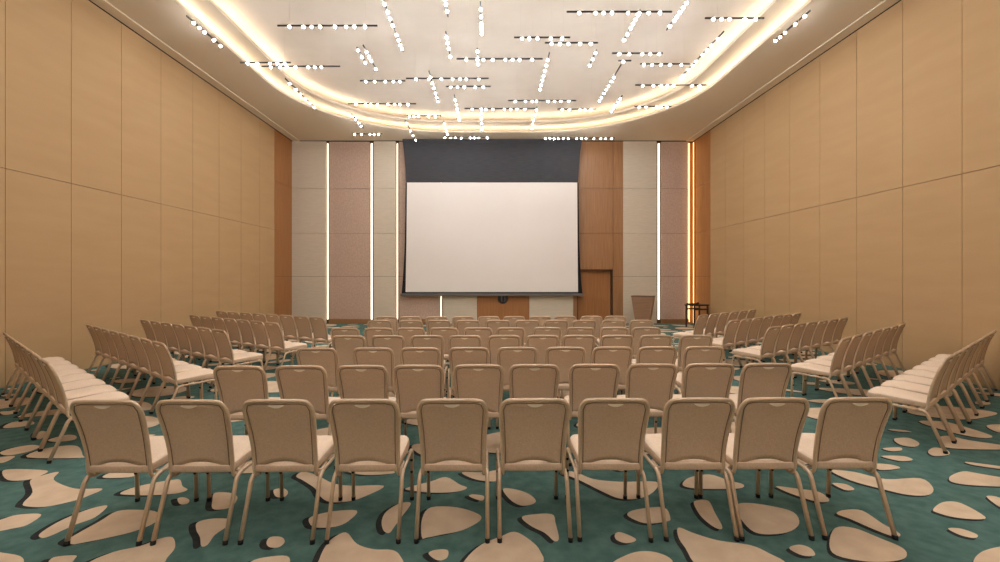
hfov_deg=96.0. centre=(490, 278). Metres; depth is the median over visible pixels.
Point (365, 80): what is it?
light bar
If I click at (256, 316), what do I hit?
banquet chair
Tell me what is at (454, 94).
light bar
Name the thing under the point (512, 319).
banquet chair
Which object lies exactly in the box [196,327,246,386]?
banquet chair
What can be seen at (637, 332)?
banquet chair
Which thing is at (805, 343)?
banquet chair
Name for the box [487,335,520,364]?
banquet chair
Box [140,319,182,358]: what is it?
banquet chair
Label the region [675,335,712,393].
banquet chair
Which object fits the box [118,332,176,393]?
banquet chair
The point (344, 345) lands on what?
banquet chair
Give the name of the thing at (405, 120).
light bar
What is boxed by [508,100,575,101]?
light bar
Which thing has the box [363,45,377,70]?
light bar
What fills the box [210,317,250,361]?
banquet chair
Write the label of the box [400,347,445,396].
banquet chair
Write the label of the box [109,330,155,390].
banquet chair
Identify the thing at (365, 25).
light bar
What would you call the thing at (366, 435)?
banquet chair
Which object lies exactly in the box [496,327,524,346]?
banquet chair
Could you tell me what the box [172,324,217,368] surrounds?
banquet chair
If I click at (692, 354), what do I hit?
banquet chair
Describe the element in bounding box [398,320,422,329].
banquet chair
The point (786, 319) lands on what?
banquet chair
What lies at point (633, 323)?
banquet chair
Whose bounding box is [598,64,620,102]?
light bar
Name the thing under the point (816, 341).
banquet chair
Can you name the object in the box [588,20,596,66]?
light bar
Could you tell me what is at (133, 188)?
wall
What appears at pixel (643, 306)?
lectern
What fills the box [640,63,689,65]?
light bar
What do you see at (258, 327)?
banquet chair
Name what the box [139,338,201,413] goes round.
banquet chair
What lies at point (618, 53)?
light bar
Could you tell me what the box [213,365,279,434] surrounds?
banquet chair
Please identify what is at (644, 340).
banquet chair
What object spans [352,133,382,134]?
light bar
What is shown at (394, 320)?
banquet chair
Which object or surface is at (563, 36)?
light bar
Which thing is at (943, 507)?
floor
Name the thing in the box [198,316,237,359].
banquet chair
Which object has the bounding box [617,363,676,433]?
banquet chair
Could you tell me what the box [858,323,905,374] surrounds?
banquet chair
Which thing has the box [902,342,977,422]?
banquet chair
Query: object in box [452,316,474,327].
banquet chair
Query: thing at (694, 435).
banquet chair
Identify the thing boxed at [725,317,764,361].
banquet chair
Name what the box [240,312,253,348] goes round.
banquet chair
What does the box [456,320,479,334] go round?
banquet chair
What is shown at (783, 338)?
banquet chair
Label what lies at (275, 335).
banquet chair
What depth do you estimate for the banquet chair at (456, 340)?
6.17 m
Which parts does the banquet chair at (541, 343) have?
frame, panel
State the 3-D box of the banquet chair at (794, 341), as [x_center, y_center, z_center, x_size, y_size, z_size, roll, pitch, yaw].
[5.215,1.228,8.060,0.487,0.926,0.640,0,0,-35]
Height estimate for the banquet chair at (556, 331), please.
0.926 m
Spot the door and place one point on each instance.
(597, 284)
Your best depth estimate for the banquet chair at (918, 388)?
4.97 m
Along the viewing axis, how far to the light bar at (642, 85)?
11.39 m
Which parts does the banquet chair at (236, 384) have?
panel, frame, seat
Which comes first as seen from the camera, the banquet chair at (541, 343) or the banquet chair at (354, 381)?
the banquet chair at (354, 381)
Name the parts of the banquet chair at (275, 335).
leg, panel, frame, seat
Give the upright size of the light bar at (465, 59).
0.892 m
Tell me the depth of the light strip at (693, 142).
17.10 m
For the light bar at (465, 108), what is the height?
0.892 m
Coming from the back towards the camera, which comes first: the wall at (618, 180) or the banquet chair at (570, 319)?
the wall at (618, 180)
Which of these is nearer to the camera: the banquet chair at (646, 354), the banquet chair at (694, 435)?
the banquet chair at (694, 435)
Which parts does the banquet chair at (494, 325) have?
frame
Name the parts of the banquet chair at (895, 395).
seat, seat frame, frame, leg, panel, leg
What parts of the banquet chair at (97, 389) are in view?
leg, panel, frame, leg, seat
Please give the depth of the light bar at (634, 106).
12.81 m
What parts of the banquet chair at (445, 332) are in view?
panel, frame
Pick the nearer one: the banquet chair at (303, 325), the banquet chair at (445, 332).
the banquet chair at (445, 332)
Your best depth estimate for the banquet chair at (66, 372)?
5.68 m
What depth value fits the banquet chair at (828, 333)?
8.67 m
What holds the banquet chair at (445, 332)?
on the floor
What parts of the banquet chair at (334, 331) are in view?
panel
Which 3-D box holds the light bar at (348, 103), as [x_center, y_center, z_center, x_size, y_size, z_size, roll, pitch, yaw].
[-3.057,-5.314,12.623,1.908,0.892,0.051,0,0,0]
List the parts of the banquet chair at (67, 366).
leg, panel, frame, seat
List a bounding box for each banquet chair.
[1,332,64,398]
[5,335,71,404]
[9,338,78,412]
[13,341,86,418]
[18,344,95,428]
[24,348,105,439]
[31,353,116,450]
[38,358,129,463]
[63,400,198,546]
[86,324,128,374]
[93,326,143,379]
[101,328,152,383]
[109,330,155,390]
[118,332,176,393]
[129,335,188,403]
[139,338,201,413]
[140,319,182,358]
[150,321,184,361]
[150,341,216,413]
[150,399,269,545]
[161,322,205,367]
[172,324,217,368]
[184,325,232,364]
[188,315,202,358]
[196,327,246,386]
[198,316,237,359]
[209,329,262,387]
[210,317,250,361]
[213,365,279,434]
[216,311,228,319]
[222,318,263,364]
[227,312,240,333]
[236,319,276,364]
[237,399,342,544]
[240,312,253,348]
[250,320,291,368]
[252,313,286,351]
[264,322,306,370]
[265,314,297,355]
[275,365,340,469]
[279,315,312,355]
[293,316,329,358]
[296,348,339,396]
[309,317,331,347]
[324,399,413,544]
[330,328,359,339]
[331,335,365,396]
[334,365,400,468]
[353,347,395,397]
[364,328,393,346]
[367,320,391,328]
[371,335,404,368]
[375,316,397,334]
[393,365,445,435]
[396,328,425,346]
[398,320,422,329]
[399,316,421,320]
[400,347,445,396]
[410,335,447,392]
[414,398,489,543]
[426,316,448,360]
[426,320,450,334]
[429,327,458,359]
[447,335,481,397]
[449,347,490,429]
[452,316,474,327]
[453,364,503,417]
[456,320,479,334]
[463,327,492,347]
[478,316,499,326]
[486,320,509,334]
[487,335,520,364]
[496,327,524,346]
[496,347,537,428]
[496,398,572,542]
[503,316,524,326]
[509,364,559,398]
[515,320,538,346]
[525,335,559,397]
[529,316,550,326]
[532,327,561,346]
[544,320,568,346]
[545,347,585,390]
[554,316,575,327]
[561,335,595,398]
[564,364,619,465]
[565,327,594,337]
[565,398,652,542]
[572,320,596,336]
[580,316,601,346]
[592,346,632,394]
[595,320,625,347]
[598,316,626,345]
[599,327,628,346]
[600,335,633,391]
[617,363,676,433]
[622,346,676,394]
[629,320,653,334]
[631,327,660,358]
[631,335,671,363]
[636,397,739,541]
[661,363,734,432]
[673,314,707,346]
[674,346,723,393]
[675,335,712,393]
[685,313,718,337]
[698,397,814,540]
[704,312,729,351]
[712,319,741,367]
[713,318,752,365]
[714,311,739,350]
[716,310,748,347]
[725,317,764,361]
[728,363,791,424]
[732,326,780,378]
[736,316,773,360]
[746,309,755,346]
[747,324,795,377]
[755,315,782,345]
[760,323,807,377]
[769,397,898,540]
[773,321,817,362]
[780,314,793,354]
[785,320,828,363]
[789,313,801,353]
[790,336,851,396]
[796,319,838,362]
[804,334,864,396]
[807,318,847,358]
[816,331,872,396]
[828,329,882,386]
[846,327,890,382]
[849,325,898,379]
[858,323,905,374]
[868,354,956,453]
[881,350,964,441]
[892,345,970,431]
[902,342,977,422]
[912,338,983,414]
[920,335,988,407]
[928,333,993,399]
[935,330,997,393]
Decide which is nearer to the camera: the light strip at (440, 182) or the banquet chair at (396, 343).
the banquet chair at (396, 343)
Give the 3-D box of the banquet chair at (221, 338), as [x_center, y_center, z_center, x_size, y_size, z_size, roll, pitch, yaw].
[-3.985,1.228,7.094,0.487,0.926,0.640,0,0,35]
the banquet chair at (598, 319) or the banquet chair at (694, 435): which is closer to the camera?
the banquet chair at (694, 435)
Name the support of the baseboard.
attached to the wall at (618, 180)
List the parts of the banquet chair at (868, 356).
seat, frame, panel, leg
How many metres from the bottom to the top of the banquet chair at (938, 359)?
0.926 m
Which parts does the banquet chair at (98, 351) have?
leg, panel, frame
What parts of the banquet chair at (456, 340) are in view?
leg, panel, frame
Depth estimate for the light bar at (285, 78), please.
12.21 m
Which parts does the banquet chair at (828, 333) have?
panel, frame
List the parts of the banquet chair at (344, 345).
panel, frame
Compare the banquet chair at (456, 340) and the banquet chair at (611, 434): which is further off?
the banquet chair at (456, 340)
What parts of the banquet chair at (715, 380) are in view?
seat, panel, frame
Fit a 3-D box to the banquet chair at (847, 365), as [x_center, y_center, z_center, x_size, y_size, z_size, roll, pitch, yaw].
[4.912,1.228,6.474,0.487,0.926,0.640,0,0,-37]
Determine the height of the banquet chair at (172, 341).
0.926 m
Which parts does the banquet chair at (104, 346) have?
leg, panel, frame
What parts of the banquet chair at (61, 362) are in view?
leg, frame, panel, seat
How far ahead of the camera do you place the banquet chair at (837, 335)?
8.93 m
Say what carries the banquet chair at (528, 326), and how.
on the floor
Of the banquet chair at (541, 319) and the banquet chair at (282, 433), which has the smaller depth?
the banquet chair at (282, 433)
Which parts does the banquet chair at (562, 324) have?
frame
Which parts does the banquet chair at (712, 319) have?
seat, frame, panel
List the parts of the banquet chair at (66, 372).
leg, panel, frame, seat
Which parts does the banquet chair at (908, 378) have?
seat, leg, panel, frame, leg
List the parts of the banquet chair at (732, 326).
seat, frame, panel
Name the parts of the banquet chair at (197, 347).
panel, frame, seat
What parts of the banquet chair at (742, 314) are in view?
panel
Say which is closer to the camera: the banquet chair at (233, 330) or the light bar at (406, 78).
the banquet chair at (233, 330)
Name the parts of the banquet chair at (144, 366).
leg, panel, frame, seat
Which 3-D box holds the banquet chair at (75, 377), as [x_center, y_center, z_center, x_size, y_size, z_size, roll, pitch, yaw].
[-5.203,1.228,5.425,0.487,0.926,0.640,0,0,38]
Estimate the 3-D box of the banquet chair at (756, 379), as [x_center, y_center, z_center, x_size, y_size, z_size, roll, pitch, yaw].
[2.529,1.228,4.410,0.487,0.926,0.640,0,0,-1]
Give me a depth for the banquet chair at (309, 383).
4.06 m
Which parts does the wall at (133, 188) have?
wood panel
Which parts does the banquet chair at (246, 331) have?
panel, frame, seat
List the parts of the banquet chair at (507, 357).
panel, frame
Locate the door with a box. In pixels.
[577,269,612,320]
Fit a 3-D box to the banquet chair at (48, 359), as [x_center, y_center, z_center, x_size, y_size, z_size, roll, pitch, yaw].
[-6.744,1.228,6.651,0.487,0.926,0.640,0,0,38]
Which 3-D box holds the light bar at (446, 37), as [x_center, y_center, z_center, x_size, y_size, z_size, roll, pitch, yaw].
[-0.924,-5.379,9.717,0.051,0.762,1.065,0,0,0]
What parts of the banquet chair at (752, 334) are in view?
frame, panel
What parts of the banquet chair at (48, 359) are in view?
leg, frame, panel, seat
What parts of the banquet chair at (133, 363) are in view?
leg, panel, frame, seat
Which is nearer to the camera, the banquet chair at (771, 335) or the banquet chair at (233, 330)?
the banquet chair at (771, 335)
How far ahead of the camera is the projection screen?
16.98 m
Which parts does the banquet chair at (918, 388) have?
leg, seat, leg, panel, frame, leg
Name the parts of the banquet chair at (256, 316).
panel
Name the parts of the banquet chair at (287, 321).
panel, frame, seat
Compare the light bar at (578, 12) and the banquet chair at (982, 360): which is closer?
the banquet chair at (982, 360)
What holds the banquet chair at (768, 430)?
on the floor
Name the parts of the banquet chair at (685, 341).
panel, frame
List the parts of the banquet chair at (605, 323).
panel, frame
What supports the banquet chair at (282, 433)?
on the floor
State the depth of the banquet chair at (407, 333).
7.12 m
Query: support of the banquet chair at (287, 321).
on the floor
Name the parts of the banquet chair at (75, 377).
leg, frame, panel, seat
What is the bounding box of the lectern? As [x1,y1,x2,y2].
[631,295,654,319]
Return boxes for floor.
[0,323,999,561]
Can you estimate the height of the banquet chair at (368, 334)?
0.926 m
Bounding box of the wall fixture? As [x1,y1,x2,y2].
[498,296,507,303]
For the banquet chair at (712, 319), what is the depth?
10.06 m
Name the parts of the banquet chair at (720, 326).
frame, panel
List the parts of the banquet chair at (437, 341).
panel, frame, leg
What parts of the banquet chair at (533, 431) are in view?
leg, seat frame, leg, seat, panel, frame, leg, leg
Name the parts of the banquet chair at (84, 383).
leg, panel, frame, leg, seat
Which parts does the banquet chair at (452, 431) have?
leg, leg, frame, panel, seat, seat frame, leg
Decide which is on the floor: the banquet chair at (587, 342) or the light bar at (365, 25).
the banquet chair at (587, 342)
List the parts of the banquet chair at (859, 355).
seat, leg, frame, panel, leg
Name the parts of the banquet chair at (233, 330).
panel, frame, seat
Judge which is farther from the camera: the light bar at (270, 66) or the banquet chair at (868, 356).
the light bar at (270, 66)
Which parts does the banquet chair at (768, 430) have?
leg, leg, leg, seat, frame, panel, leg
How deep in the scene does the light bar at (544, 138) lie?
15.70 m
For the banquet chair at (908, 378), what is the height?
0.926 m
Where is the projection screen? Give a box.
[400,139,583,295]
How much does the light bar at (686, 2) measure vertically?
0.762 m
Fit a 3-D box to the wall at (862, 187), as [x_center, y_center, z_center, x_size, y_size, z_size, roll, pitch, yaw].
[7.850,-2.035,4.600,0.200,7.650,25.600,0,0,0]
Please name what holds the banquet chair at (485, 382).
on the floor
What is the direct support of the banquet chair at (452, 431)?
on the floor
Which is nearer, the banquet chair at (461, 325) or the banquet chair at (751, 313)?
the banquet chair at (461, 325)
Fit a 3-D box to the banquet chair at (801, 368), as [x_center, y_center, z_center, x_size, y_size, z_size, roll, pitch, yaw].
[4.510,1.228,6.170,0.487,0.926,0.640,0,0,-38]
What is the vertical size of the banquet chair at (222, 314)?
0.926 m
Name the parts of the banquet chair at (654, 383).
seat, frame, panel, leg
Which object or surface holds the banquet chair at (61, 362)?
on the floor
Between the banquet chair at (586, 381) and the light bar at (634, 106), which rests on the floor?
the banquet chair at (586, 381)
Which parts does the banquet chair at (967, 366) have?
seat, frame, panel, leg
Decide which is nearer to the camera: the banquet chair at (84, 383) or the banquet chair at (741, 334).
the banquet chair at (84, 383)
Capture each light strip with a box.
[327,143,328,319]
[371,143,372,319]
[397,143,397,318]
[440,182,441,315]
[658,143,659,319]
[688,143,689,321]
[693,142,694,302]
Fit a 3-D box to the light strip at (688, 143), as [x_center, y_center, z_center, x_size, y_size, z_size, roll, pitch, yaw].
[7.566,-1.775,17.207,0.027,6.830,0.075,0,0,0]
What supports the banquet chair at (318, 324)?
on the floor
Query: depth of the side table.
15.51 m
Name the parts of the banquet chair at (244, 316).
panel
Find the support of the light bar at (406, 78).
hanging from the ceiling
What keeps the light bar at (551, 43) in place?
hanging from the ceiling
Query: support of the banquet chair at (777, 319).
on the floor
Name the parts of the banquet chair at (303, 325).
panel, frame, seat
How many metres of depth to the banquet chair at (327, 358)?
5.07 m
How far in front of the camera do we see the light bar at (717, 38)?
10.07 m
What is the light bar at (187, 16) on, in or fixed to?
hanging from the ceiling
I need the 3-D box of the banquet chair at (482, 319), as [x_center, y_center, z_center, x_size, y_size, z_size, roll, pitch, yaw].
[-0.050,1.228,9.567,0.487,0.926,0.640,0,0,0]
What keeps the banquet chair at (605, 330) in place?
on the floor
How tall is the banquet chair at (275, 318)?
0.926 m
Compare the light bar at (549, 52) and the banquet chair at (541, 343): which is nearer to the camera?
the banquet chair at (541, 343)
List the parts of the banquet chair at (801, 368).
leg, leg, seat frame, seat, leg, frame, panel, leg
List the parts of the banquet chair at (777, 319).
panel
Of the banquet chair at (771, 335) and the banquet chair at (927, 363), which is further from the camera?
the banquet chair at (771, 335)
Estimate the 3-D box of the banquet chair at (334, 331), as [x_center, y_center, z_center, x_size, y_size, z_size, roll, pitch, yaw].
[-2.304,1.228,7.371,0.487,0.926,0.640,0,0,-1]
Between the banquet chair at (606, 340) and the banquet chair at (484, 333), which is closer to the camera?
the banquet chair at (606, 340)
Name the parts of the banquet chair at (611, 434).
leg, seat frame, leg, seat, frame, panel, leg, leg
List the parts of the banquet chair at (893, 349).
frame, panel, leg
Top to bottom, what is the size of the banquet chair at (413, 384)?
0.926 m
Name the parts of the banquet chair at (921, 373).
seat, leg, frame, panel, leg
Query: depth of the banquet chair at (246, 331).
8.56 m
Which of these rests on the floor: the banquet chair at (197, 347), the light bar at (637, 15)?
the banquet chair at (197, 347)
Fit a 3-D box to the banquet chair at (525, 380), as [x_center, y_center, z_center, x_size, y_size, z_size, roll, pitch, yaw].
[0.391,1.228,4.352,0.487,0.926,0.640,0,0,0]
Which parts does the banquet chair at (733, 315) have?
panel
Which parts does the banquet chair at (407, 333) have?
frame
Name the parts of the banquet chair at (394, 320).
frame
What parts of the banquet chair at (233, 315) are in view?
panel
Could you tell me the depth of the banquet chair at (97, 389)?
4.75 m
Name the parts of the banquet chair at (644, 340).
frame, panel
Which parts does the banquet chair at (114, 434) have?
leg, panel, frame, seat, leg, leg, seat frame, leg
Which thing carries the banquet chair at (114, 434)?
on the floor
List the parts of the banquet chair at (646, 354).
panel, frame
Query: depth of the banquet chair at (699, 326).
9.78 m
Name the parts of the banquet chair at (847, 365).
leg, seat, leg, frame, panel, leg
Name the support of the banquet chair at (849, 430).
on the floor
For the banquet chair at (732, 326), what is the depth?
8.51 m
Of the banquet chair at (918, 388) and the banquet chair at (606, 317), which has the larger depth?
the banquet chair at (606, 317)
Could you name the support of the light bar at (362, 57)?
hanging from the ceiling
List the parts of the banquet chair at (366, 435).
leg, leg, panel, frame, seat, leg, seat frame, leg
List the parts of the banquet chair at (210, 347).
panel, frame, seat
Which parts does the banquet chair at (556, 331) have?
panel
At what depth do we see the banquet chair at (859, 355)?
6.63 m
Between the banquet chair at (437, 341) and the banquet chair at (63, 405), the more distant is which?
the banquet chair at (437, 341)
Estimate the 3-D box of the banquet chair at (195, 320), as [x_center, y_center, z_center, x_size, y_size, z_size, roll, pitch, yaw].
[-6.129,1.228,9.786,0.487,0.926,0.640,0,0,33]
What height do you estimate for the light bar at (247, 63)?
0.892 m
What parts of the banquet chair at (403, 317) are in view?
panel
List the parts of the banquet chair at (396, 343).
frame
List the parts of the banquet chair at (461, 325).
frame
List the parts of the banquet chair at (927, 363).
seat, leg, frame, panel, leg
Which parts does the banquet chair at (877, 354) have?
frame, panel, leg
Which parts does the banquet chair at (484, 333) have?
frame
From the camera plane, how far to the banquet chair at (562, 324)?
8.45 m
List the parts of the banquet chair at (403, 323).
panel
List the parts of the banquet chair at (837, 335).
frame, panel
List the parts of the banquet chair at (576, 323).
panel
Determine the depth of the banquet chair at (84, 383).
5.05 m
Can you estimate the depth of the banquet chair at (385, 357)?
5.07 m
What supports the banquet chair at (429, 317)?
on the floor
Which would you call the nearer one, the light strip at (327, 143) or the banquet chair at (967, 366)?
the banquet chair at (967, 366)
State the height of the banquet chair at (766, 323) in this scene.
0.926 m
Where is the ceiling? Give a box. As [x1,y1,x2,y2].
[89,0,900,141]
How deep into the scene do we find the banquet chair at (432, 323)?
8.40 m
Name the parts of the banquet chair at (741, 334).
seat, frame, panel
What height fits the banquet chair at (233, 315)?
0.926 m
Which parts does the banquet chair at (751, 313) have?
panel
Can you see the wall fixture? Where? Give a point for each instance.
(502, 299)
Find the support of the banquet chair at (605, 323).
on the floor
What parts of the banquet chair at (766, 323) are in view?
frame, panel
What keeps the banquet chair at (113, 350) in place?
on the floor
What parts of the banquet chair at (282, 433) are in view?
leg, panel, leg, frame, seat, leg, seat frame, leg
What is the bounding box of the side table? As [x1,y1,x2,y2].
[684,304,709,327]
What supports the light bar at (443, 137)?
hanging from the ceiling
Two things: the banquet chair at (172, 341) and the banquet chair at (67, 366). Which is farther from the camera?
the banquet chair at (172, 341)
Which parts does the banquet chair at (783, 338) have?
seat, frame, panel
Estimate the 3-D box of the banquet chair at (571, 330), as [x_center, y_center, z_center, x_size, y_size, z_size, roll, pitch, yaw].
[1.427,1.228,7.462,0.487,0.926,0.640,0,0,0]
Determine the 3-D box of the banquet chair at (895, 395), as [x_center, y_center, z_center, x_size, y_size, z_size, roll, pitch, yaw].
[4.393,1.228,4.727,0.487,0.926,0.640,0,0,-37]
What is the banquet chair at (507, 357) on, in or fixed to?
on the floor
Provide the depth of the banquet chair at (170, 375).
5.62 m
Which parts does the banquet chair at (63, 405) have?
leg, panel, frame, leg, seat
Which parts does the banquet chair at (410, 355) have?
panel, frame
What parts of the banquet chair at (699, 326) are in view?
seat, panel, frame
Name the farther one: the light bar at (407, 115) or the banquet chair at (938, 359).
the light bar at (407, 115)
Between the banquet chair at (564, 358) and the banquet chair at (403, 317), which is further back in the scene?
the banquet chair at (403, 317)
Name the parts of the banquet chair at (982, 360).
seat, panel, frame, leg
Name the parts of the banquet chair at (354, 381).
panel, frame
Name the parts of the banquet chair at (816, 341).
frame, panel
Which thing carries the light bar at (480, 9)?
hanging from the ceiling
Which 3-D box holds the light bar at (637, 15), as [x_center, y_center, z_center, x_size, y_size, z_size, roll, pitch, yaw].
[2.799,-5.379,8.996,0.051,0.762,1.121,0,0,0]
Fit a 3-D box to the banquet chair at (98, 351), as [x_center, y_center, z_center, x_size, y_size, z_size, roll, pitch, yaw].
[-6.538,1.228,7.768,0.487,0.926,0.640,0,0,38]
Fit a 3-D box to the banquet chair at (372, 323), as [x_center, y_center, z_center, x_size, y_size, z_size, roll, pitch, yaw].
[-2.079,1.228,8.669,0.487,0.926,0.640,0,0,0]
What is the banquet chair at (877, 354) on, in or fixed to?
on the floor
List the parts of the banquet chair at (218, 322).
panel, frame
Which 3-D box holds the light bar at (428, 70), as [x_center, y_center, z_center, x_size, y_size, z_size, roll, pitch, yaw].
[-1.504,-5.379,11.904,0.051,0.762,1.990,0,0,0]
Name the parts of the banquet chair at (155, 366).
leg, panel, frame, seat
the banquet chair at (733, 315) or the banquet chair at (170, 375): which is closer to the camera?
the banquet chair at (170, 375)
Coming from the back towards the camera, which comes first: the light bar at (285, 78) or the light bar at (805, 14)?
the light bar at (285, 78)
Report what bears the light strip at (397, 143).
attached to the wall at (618, 180)
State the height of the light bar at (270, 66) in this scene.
0.892 m
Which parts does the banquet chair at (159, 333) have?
panel, frame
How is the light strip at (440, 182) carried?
attached to the wall at (618, 180)
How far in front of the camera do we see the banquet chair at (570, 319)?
9.34 m
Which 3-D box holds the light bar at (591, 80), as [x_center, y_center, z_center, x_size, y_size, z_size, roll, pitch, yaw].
[2.482,-5.314,13.021,1.119,0.892,0.051,0,0,0]
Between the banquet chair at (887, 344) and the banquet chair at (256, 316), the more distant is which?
the banquet chair at (256, 316)
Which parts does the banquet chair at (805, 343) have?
seat, panel, frame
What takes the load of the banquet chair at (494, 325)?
on the floor
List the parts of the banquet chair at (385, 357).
panel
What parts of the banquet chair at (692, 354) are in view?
seat, panel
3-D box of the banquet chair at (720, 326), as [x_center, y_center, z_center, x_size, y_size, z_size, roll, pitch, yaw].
[5.192,1.228,10.569,0.487,0.926,0.640,0,0,-39]
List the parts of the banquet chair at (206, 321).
panel, frame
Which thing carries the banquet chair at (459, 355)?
on the floor
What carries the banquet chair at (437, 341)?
on the floor
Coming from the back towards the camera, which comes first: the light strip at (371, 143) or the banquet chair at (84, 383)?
the light strip at (371, 143)
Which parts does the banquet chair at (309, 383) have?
panel, frame, seat, leg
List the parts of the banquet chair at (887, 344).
frame, panel, leg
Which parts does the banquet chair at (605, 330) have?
panel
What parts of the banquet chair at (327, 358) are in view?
panel, seat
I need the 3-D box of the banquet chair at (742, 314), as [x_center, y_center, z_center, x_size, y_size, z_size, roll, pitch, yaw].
[6.002,1.228,11.229,0.487,0.926,0.640,0,0,-39]
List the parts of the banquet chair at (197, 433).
leg, panel, frame, leg, seat, leg, seat frame, leg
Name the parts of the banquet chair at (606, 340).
panel, frame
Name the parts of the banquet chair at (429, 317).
panel, frame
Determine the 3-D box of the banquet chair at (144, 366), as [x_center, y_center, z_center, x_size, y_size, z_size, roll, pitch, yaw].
[-4.647,1.228,6.319,0.487,0.926,0.640,0,0,37]
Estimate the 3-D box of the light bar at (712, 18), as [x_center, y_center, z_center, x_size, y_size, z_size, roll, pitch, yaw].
[4.588,-5.314,8.479,1.116,0.892,0.051,0,0,0]
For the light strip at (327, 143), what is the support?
attached to the wall at (618, 180)
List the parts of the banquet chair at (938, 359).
seat, frame, panel, leg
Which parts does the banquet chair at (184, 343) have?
panel, frame, seat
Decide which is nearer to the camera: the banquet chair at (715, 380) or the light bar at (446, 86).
the banquet chair at (715, 380)
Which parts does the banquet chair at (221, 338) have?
panel, frame, seat, seat frame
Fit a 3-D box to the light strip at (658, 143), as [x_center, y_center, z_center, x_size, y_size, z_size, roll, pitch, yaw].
[6.421,-1.820,17.230,0.072,6.740,0.040,0,0,0]
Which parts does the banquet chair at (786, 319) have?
panel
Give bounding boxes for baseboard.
[329,319,688,322]
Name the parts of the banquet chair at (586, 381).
leg, seat, panel, frame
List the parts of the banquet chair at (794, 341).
seat, frame, panel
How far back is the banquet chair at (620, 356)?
5.14 m
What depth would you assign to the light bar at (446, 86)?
11.47 m
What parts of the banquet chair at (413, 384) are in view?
leg, panel, seat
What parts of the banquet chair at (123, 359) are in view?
leg, panel, frame, seat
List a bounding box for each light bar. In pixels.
[186,15,222,47]
[240,62,290,64]
[261,65,339,67]
[277,0,377,27]
[285,78,315,108]
[348,103,415,104]
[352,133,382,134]
[356,47,366,64]
[360,47,404,82]
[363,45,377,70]
[383,0,403,51]
[405,120,416,141]
[406,78,488,79]
[407,115,440,116]
[428,70,438,102]
[443,137,488,138]
[445,31,450,57]
[446,86,490,87]
[454,94,459,120]
[457,58,542,60]
[465,108,536,109]
[479,1,482,35]
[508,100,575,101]
[514,0,569,39]
[539,52,549,90]
[544,138,614,138]
[545,42,597,44]
[557,80,595,110]
[567,11,671,13]
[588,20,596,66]
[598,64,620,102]
[612,52,662,54]
[622,9,640,41]
[634,106,671,107]
[635,84,706,86]
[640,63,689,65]
[666,0,688,30]
[679,31,723,78]
[705,17,763,20]
[773,0,810,41]
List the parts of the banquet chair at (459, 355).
panel, frame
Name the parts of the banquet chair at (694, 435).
leg, seat frame, leg, seat, frame, leg, panel, leg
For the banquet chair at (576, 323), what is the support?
on the floor
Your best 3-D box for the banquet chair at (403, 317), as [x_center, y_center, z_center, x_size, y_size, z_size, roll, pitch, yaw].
[-1.660,1.228,9.509,0.487,0.926,0.640,0,0,0]
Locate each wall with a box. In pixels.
[0,0,291,387]
[292,141,692,322]
[694,0,999,389]
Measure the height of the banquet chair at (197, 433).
0.926 m
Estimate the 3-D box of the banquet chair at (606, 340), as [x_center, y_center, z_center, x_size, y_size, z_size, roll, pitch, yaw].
[1.741,1.228,6.472,0.487,0.926,0.640,0,0,1]
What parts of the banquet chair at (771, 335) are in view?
seat frame, seat, frame, panel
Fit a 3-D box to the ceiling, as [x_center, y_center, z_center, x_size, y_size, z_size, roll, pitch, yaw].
[0.075,-5.558,4.650,15.750,0.605,25.700,0,0,0]
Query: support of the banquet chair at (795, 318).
on the floor
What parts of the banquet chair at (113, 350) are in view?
leg, panel, frame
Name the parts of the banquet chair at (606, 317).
panel, frame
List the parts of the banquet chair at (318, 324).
panel, seat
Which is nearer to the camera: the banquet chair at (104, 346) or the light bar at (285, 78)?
the banquet chair at (104, 346)
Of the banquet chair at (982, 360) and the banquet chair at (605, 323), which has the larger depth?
the banquet chair at (605, 323)
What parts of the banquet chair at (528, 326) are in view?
frame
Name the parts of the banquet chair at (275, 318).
panel, frame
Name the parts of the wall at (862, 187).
wood panel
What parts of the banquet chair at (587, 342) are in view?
panel, frame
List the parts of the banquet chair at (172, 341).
panel, frame, seat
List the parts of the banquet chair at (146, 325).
panel, frame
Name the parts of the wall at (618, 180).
fabric panel, textured panel, fabric panel, textured panel, fabric panel, wood panel, fabric panel, wood panel, wood panel, wood panel, fabric panel, textured panel, wood panel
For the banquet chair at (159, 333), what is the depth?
8.22 m
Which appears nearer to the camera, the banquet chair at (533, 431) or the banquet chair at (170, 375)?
the banquet chair at (533, 431)
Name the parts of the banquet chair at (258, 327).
panel, frame, seat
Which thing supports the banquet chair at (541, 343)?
on the floor
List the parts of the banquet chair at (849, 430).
leg, seat frame, leg, leg, seat, frame, panel, leg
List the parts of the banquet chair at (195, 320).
panel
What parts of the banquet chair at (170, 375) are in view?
leg, panel, frame, leg, seat, seat frame, leg, leg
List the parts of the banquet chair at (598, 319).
panel, frame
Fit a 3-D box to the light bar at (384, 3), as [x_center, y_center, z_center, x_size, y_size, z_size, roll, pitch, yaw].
[-1.947,-5.379,9.004,0.051,0.762,1.936,0,0,0]
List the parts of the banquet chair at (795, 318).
panel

